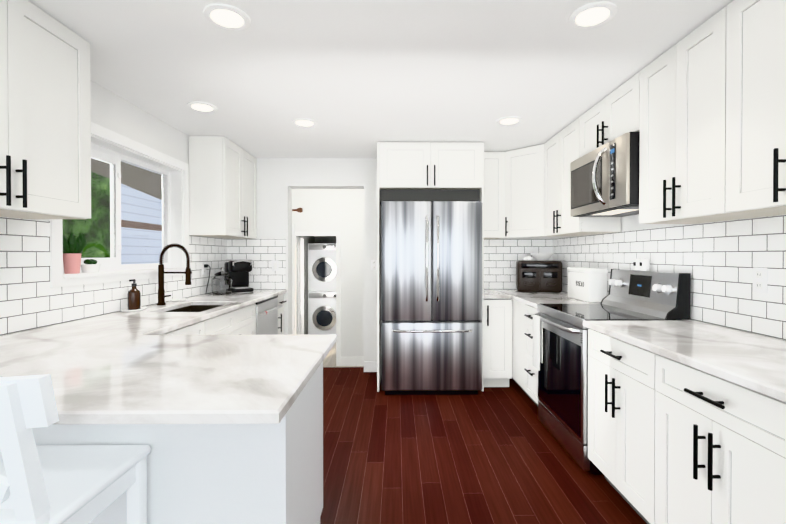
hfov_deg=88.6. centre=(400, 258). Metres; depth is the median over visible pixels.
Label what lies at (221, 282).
glass jar
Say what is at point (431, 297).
refrigerator
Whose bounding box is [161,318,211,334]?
base cabinet
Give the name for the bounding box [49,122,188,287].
window
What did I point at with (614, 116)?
upper cabinet
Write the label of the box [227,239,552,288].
backsplash
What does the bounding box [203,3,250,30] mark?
recessed light
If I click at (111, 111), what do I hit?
wall
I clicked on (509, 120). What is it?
recessed light
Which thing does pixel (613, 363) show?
base cabinet
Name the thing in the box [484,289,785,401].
countertop
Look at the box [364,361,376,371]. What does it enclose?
baseboard
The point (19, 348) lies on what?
countertop
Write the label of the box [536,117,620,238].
upper cabinet
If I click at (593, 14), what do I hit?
recessed light
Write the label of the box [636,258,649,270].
electrical outlet
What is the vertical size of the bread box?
0.265 m
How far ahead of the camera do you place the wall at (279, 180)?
4.38 m
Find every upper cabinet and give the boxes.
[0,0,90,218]
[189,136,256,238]
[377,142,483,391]
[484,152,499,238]
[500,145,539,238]
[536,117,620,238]
[580,75,635,156]
[636,20,728,223]
[704,0,785,219]
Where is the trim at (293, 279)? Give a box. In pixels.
[292,224,294,334]
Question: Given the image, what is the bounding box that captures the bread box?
[567,267,607,301]
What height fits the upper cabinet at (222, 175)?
0.869 m
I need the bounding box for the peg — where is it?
[292,208,302,212]
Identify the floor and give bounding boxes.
[320,367,646,523]
[323,343,363,366]
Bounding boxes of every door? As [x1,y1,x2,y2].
[298,237,303,334]
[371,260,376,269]
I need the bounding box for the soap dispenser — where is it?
[121,279,146,311]
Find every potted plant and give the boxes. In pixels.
[63,232,86,273]
[80,259,100,272]
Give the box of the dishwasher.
[254,295,281,334]
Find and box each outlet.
[202,262,210,293]
[272,261,278,270]
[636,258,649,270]
[753,267,767,292]
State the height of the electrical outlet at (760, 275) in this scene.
0.116 m
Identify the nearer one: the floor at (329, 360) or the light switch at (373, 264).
the light switch at (373, 264)
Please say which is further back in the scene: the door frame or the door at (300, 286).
the door at (300, 286)
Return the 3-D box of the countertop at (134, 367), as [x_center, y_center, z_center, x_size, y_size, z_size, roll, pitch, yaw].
[-0.739,0.376,1.421,0.890,0.030,0.930,0,0,-1]
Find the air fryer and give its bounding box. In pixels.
[516,260,561,292]
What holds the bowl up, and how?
on the air fryer
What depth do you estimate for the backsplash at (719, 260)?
2.15 m
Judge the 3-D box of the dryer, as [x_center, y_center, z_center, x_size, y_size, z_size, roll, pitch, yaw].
[-1.544,0.683,8.533,0.690,1.965,0.814,0,0,-1]
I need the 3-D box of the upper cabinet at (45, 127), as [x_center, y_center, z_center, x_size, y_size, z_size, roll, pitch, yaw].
[-1.684,-0.624,1.564,0.318,0.869,0.850,0,0,-1]
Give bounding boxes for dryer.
[308,243,335,334]
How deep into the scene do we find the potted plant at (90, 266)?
2.43 m
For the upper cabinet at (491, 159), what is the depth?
4.07 m
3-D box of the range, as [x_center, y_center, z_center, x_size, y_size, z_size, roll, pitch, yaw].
[1.307,0.668,2.678,0.693,1.168,0.750,0,0,-1]
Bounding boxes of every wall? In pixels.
[0,80,203,335]
[254,158,376,360]
[292,189,363,356]
[562,214,782,339]
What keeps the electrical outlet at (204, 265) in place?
attached to the backsplash at (30, 298)
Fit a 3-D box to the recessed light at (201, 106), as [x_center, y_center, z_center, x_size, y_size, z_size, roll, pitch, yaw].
[-1.409,-1.070,2.859,0.196,0.010,0.196,0,0,-1]
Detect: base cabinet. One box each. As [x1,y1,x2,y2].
[0,361,322,523]
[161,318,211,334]
[216,294,283,334]
[484,298,503,386]
[504,298,523,390]
[524,304,538,405]
[588,329,639,515]
[640,348,785,523]
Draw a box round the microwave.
[570,132,639,216]
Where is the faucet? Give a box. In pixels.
[157,243,191,304]
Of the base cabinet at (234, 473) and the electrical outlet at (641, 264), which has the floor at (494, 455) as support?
the base cabinet at (234, 473)
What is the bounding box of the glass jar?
[212,267,231,294]
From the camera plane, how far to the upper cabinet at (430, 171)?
3.74 m
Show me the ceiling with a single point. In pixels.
(356, 78)
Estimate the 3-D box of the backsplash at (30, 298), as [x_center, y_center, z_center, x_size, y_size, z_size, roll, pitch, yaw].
[-1.860,0.079,2.399,0.008,0.550,3.932,0,0,-1]
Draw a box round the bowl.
[523,253,553,260]
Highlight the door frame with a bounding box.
[295,232,363,365]
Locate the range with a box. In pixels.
[533,269,690,474]
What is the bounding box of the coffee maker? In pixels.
[224,259,253,292]
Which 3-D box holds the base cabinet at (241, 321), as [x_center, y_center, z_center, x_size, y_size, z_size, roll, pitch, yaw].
[-1.566,0.807,4.242,0.608,0.868,0.254,0,0,-1]
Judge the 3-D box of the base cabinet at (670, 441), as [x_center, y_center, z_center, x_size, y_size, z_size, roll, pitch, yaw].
[1.380,0.826,1.434,0.608,0.868,0.688,0,0,-1]
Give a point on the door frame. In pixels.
(349, 361)
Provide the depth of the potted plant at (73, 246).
2.29 m
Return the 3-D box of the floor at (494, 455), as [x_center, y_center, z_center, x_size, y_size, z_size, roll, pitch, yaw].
[-0.073,1.295,0.839,3.870,0.060,7.480,0,0,-1]
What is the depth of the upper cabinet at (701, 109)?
2.00 m
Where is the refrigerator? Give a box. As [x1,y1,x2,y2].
[381,200,482,394]
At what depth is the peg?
4.57 m
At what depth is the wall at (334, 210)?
6.27 m
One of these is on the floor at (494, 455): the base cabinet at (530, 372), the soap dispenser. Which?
the base cabinet at (530, 372)
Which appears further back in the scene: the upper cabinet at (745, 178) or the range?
the range
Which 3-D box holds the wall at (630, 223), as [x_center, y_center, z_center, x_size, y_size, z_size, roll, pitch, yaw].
[1.782,0.102,0.839,0.160,2.326,7.140,0,0,-1]
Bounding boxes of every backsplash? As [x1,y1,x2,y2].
[0,217,227,334]
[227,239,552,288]
[553,215,785,339]
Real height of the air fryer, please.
0.315 m
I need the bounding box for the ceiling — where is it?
[28,0,732,157]
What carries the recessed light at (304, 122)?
in the ceiling
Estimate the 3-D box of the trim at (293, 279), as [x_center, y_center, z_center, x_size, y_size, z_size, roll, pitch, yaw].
[-1.228,0.657,4.575,0.046,2.075,0.020,0,0,-1]
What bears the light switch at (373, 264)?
in the wall at (279, 180)
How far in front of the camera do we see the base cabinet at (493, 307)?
3.79 m
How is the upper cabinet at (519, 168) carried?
attached to the wall at (630, 223)
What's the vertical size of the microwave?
0.421 m
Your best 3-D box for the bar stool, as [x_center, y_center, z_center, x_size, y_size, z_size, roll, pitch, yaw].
[-0.960,0.751,0.996,0.470,1.025,0.451,0,0,-1]
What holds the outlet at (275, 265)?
attached to the backsplash at (502, 257)
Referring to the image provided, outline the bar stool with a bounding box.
[0,374,150,523]
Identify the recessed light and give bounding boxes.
[187,101,216,111]
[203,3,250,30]
[292,118,316,126]
[496,116,521,124]
[568,1,617,28]
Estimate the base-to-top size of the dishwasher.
0.868 m
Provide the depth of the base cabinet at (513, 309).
3.76 m
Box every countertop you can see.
[0,290,286,369]
[0,330,336,423]
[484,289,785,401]

